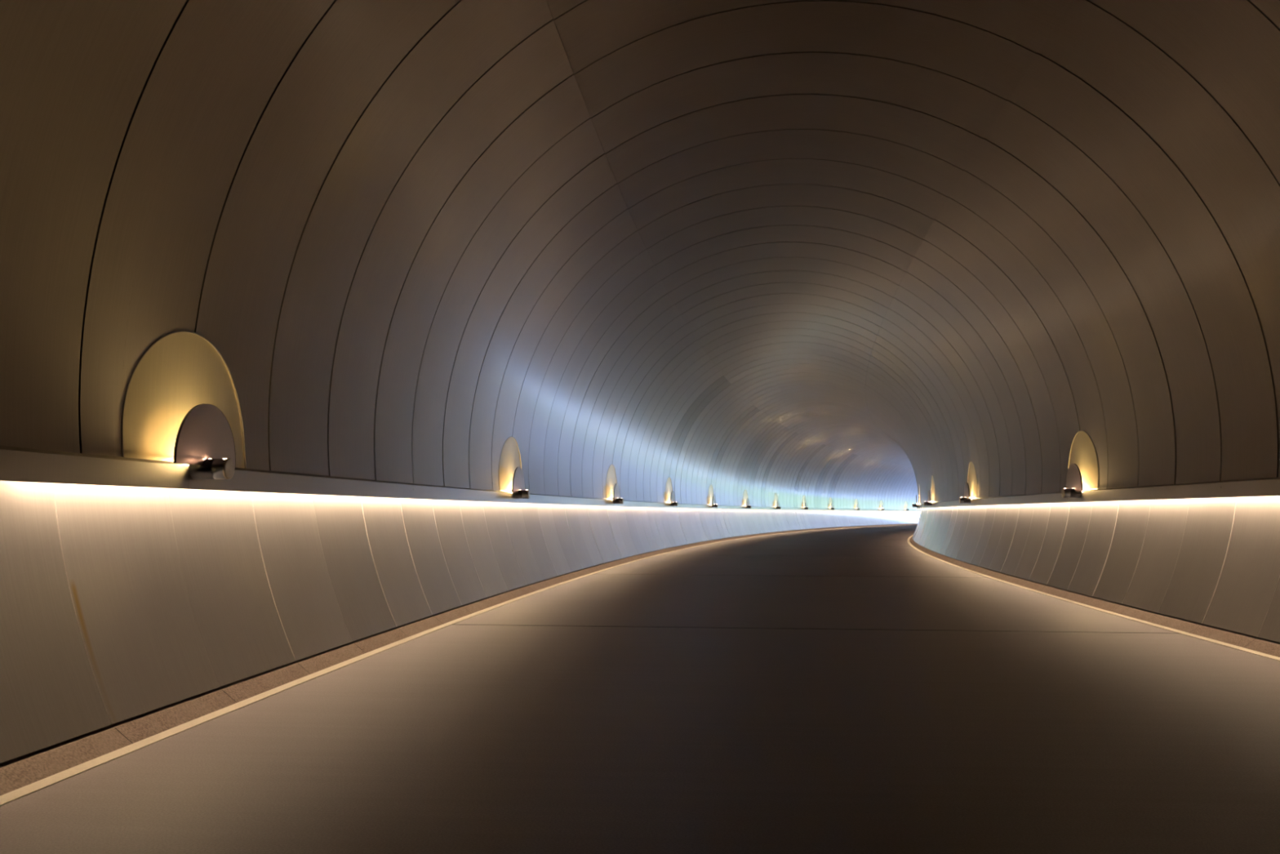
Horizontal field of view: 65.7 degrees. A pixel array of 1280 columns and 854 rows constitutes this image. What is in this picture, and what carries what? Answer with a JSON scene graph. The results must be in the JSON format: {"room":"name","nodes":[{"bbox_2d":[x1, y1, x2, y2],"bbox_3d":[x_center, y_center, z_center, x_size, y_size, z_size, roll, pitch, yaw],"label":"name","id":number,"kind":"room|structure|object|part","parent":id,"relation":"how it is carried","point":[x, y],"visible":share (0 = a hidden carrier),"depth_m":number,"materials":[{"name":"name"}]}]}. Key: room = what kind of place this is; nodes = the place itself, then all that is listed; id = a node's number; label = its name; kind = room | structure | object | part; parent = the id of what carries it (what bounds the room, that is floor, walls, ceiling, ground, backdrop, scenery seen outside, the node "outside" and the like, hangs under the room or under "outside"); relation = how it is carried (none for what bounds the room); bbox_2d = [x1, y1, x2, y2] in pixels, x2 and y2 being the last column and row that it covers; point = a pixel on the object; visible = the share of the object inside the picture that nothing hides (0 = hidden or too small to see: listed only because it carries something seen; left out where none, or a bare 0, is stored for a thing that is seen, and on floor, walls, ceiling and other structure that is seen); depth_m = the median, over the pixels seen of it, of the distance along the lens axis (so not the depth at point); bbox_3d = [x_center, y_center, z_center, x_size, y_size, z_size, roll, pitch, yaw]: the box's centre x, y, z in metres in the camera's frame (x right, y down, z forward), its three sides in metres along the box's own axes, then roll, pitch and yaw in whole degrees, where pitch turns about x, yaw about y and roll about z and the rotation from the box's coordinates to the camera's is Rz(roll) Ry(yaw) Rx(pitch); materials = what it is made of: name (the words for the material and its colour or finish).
{"room":"road tunnel","nodes":[
{"label":"road tunnel","id":0,"kind":"room"},
{"bbox_2d":[0,480,920,763],"bbox_3d":[18.936,5.279,56.144,44.565,1.295,117.354,0,-5,0],"label":"wall","id":1,"kind":"structure","parent":0,"point":[118,603],"depth_m":6.24,"materials":[{"name":"concrete"}]},
{"bbox_2d":[0,445,920,511],"bbox_3d":[18.845,4.638,56.180,44.407,0.152,117.404,0,-5,0],"label":"ledge","id":2,"kind":"object","parent":1,"relation":"attached to","point":[16,464],"visible":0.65,"depth_m":6.40,"materials":[{"name":"metal"}]},
{"bbox_2d":[123,332,244,479],"bbox_3d":[-2.592,-0.128,5.892,0.345,0.880,1.322,0,-5,5],"label":"wall lamp","id":3,"kind":"object","parent":2,"relation":"on","point":[181,406],"visible":1,"depth_m":5.77,"materials":[{"name":"metal"}]},
{"bbox_2d":[498,436,529,498],"bbox_3d":[-1.732,0.570,13.967,0.345,0.880,1.322,-1,-5,7],"label":"wall lamp","id":4,"kind":"object","parent":2,"relation":"on","point":[511,477],"visible":0.98,"depth_m":13.87,"materials":[{"name":"silver metal"}]},
{"bbox_3d":[-1.811,0.544,13.980,0.030,0.825,1.322,-1,-5,7],"label":"niche plate","id":5,"kind":"part","parent":4,"relation":"part of","materials":[{"name":"metal"}]},
{"bbox_2d":[605,464,623,503],"bbox_3d":[-0.544,1.264,22.002,0.345,0.880,1.322,-1,-5,9],"label":"wall lamp","id":6,"kind":"object","parent":2,"relation":"on","point":[612,491],"visible":0.98,"depth_m":21.91,"materials":[{"name":"silver metal"}]},
{"bbox_3d":[-0.623,1.238,22.017,0.030,0.825,1.322,-1,-5,9],"label":"niche plate","id":7,"kind":"part","parent":6,"relation":"part of","materials":[{"name":"metal"}]},
{"bbox_2d":[665,477,677,506],"bbox_3d":[0.967,1.953,29.982,0.345,0.880,1.322,-1,-5,12],"label":"wall lamp","id":8,"kind":"object","parent":2,"relation":"on","point":[669,494],"visible":0.99,"depth_m":29.89,"materials":[{"name":"silver metal"}]},
{"bbox_3d":[0.889,1.927,30.000,0.030,0.825,1.322,-1,-5,12],"label":"niche plate","id":9,"kind":"part","parent":8,"relation":"part of","materials":[{"name":"metal"}]},
{"bbox_2d":[707,484,718,507],"bbox_3d":[2.801,2.636,37.895,0.345,0.880,1.322,-1,-5,14],"label":"wall lamp","id":10,"kind":"object","parent":2,"relation":"on","point":[711,498],"visible":0.99,"depth_m":37.82,"materials":[{"name":"silver metal"}]},
{"bbox_3d":[2.724,2.611,37.916,0.030,0.825,1.322,-1,-5,14],"label":"niche plate","id":11,"kind":"part","parent":10,"relation":"part of","materials":[{"name":"metal"}]},
{"bbox_2d":[742,488,751,508],"bbox_3d":[4.955,3.312,45.727,0.345,0.880,1.322,-1,-5,16],"label":"wall lamp","id":12,"kind":"object","parent":2,"relation":"on","point":[745,500],"visible":0.98,"depth_m":45.65,"materials":[{"name":"silver metal"}]},
{"bbox_3d":[4.878,3.287,45.752,0.030,0.825,1.322,-1,-5,16],"label":"niche plate","id":13,"kind":"part","parent":12,"relation":"part of","materials":[{"name":"metal"}]},
{"bbox_2d":[773,493,781,508],"bbox_3d":[7.423,3.981,53.467,0.345,0.880,1.322,-2,-5,19],"label":"wall lamp","id":14,"kind":"object","parent":2,"relation":"on","point":[776,504],"visible":0.99,"depth_m":53.38,"materials":[{"name":"silver metal"}]},
{"bbox_3d":[7.348,3.956,53.495,0.030,0.825,1.322,-2,-5,19],"label":"niche plate","id":15,"kind":"part","parent":14,"relation":"part of","materials":[{"name":"metal"}]},
{"bbox_2d":[801,495,808,509],"bbox_3d":[10.204,4.640,61.100,0.345,0.880,1.322,-2,-5,21],"label":"wall lamp","id":16,"kind":"object","parent":2,"relation":"on","point":[804,504],"visible":0.99,"depth_m":61.02,"materials":[{"name":"silver metal"}]},
{"bbox_3d":[10.130,4.615,61.132,0.030,0.825,1.322,-2,-5,21],"label":"niche plate","id":17,"kind":"part","parent":16,"relation":"part of","materials":[{"name":"metal"}]},
{"bbox_2d":[828,497,834,509],"bbox_3d":[13.292,5.289,68.616,0.345,0.880,1.322,-2,-5,23],"label":"wall lamp","id":18,"kind":"object","parent":2,"relation":"on","point":[830,502],"visible":1,"depth_m":68.53,"materials":[{"name":"silver metal"}]},
{"bbox_3d":[13.219,5.265,68.650,0.030,0.825,1.322,-2,-5,23],"label":"niche plate","id":19,"kind":"part","parent":18,"relation":"part of","materials":[{"name":"metal"}]},
{"bbox_2d":[854,498,859,510],"bbox_3d":[16.682,5.927,76.002,0.345,0.880,1.322,-2,-5,26],"label":"wall lamp","id":20,"kind":"object","parent":2,"relation":"on","point":[856,505],"visible":1,"depth_m":75.94,"materials":[{"name":"silver metal"}]},
{"bbox_3d":[16.610,5.903,76.038,0.030,0.825,1.322,-2,-5,26],"label":"niche plate","id":21,"kind":"part","parent":20,"relation":"part of","materials":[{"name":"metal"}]},
{"bbox_2d":[879,499,884,510],"bbox_3d":[20.369,6.552,83.244,0.345,0.880,1.322,-3,-6,28],"label":"wall lamp","id":22,"kind":"object","parent":2,"relation":"on","point":[881,504],"visible":1,"depth_m":83.15,"materials":[{"name":"silver metal"}]},
{"bbox_3d":[20.299,6.528,83.284,0.030,0.825,1.322,-3,-6,28],"label":"niche plate","id":23,"kind":"part","parent":22,"relation":"part of","materials":[{"name":"metal"}]},
{"bbox_2d":[904,501,909,510],"bbox_3d":[24.347,7.164,90.333,0.345,0.880,1.322,-3,-6,30],"label":"wall lamp","id":24,"kind":"object","parent":2,"relation":"on","point":[906,507],"visible":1,"depth_m":90.30,"materials":[{"name":"silver metal"}]},
{"bbox_2d":[0,0,1279,509],"bbox_3d":[21.891,2.424,56.176,50.256,4.356,117.606,0,-5,0],"label":"ceiling","id":25,"kind":"structure","parent":0,"point":[475,202],"depth_m":9.39,"materials":[{"name":"concrete"}]},
{"bbox_2d":[0,524,1279,853],"bbox_3d":[21.948,5.921,55.786,49.630,0.006,117.383,0,-5,0],"label":"floor","id":26,"kind":"structure","parent":0,"point":[861,690],"depth_m":4.99,"materials":[{"name":"concrete"}]},
{"bbox_2d":[0,524,913,805],"bbox_3d":[19.258,5.928,55.932,44.227,0.004,117.052,0,-5,0],"label":"road edge line","id":27,"kind":"object","parent":26,"relation":"on","point":[23,791],"depth_m":5.35,"materials":[{"name":"paint"}]},
{"bbox_2d":[0,523,917,795],"bbox_3d":[19.103,5.909,56.012,44.399,0.096,117.194,0,-5,0],"label":"curb","id":28,"kind":"structure","parent":26,"relation":"on","point":[18,772],"depth_m":5.65,"materials":[{"name":"concrete"}]},
{"bbox_2d":[907,534,1279,660],"bbox_3d":[25.523,5.701,53.599,42.817,0.096,113.003,0,-5,0],"label":"curb","id":29,"kind":"structure","parent":26,"relation":"on","point":[1259,644],"depth_m":10.32,"materials":[{"name":"concrete"}]},
{"bbox_2d":[912,495,1279,642],"bbox_3d":[25.676,5.060,53.611,42.903,1.295,112.954,0,-5,0],"label":"wall","id":30,"kind":"structure","parent":0,"point":[1213,562],"depth_m":10.80,"materials":[{"name":"concrete"}]},
{"bbox_2d":[916,476,1279,509],"bbox_3d":[25.779,4.413,53.573,42.711,0.152,112.868,0,-5,0],"label":"ledge","id":31,"kind":"object","parent":30,"relation":"attached to","point":[1266,486],"visible":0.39,"depth_m":10.59,"materials":[{"name":"concrete"}]},
{"bbox_2d":[912,487,919,506],"bbox_3d":[10.088,2.478,36.063,0.345,0.880,1.322,-1,-5,14],"label":"wall lamp","id":32,"kind":"object","parent":31,"relation":"on","point":[916,504],"visible":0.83,"depth_m":36.00,"materials":[{"name":"silver metal"}]},
{"bbox_2d":[924,475,934,505],"bbox_3d":[8.322,1.820,28.445,0.345,0.880,1.322,-1,-5,12],"label":"wall lamp","id":33,"kind":"object","parent":31,"relation":"on","point":[930,501],"visible":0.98,"depth_m":28.38,"materials":[{"name":"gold metal"}]},
{"bbox_3d":[8.400,1.792,28.431,0.030,0.825,1.322,-1,-5,12],"label":"niche plate","id":34,"kind":"part","parent":33,"relation":"part of","materials":[{"name":"metal"}]},
{"bbox_2d":[959,461,977,502],"bbox_3d":[6.867,1.157,20.762,0.345,0.880,1.322,-1,-5,10],"label":"wall lamp","id":35,"kind":"object","parent":31,"relation":"on","point":[971,486],"visible":0.98,"depth_m":20.69,"materials":[{"name":"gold metal"}]},
{"bbox_3d":[6.946,1.128,20.751,0.030,0.825,1.322,-1,-5,9],"label":"niche plate","id":36,"kind":"part","parent":35,"relation":"part of","materials":[{"name":"metal"}]},
{"bbox_2d":[1061,431,1097,497],"bbox_3d":[5.724,0.489,13.027,0.345,0.880,1.322,-1,-5,7],"label":"wall lamp","id":37,"kind":"object","parent":31,"relation":"on","point":[1082,470],"visible":1,"depth_m":12.94,"materials":[{"name":"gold metal"}]}
]}

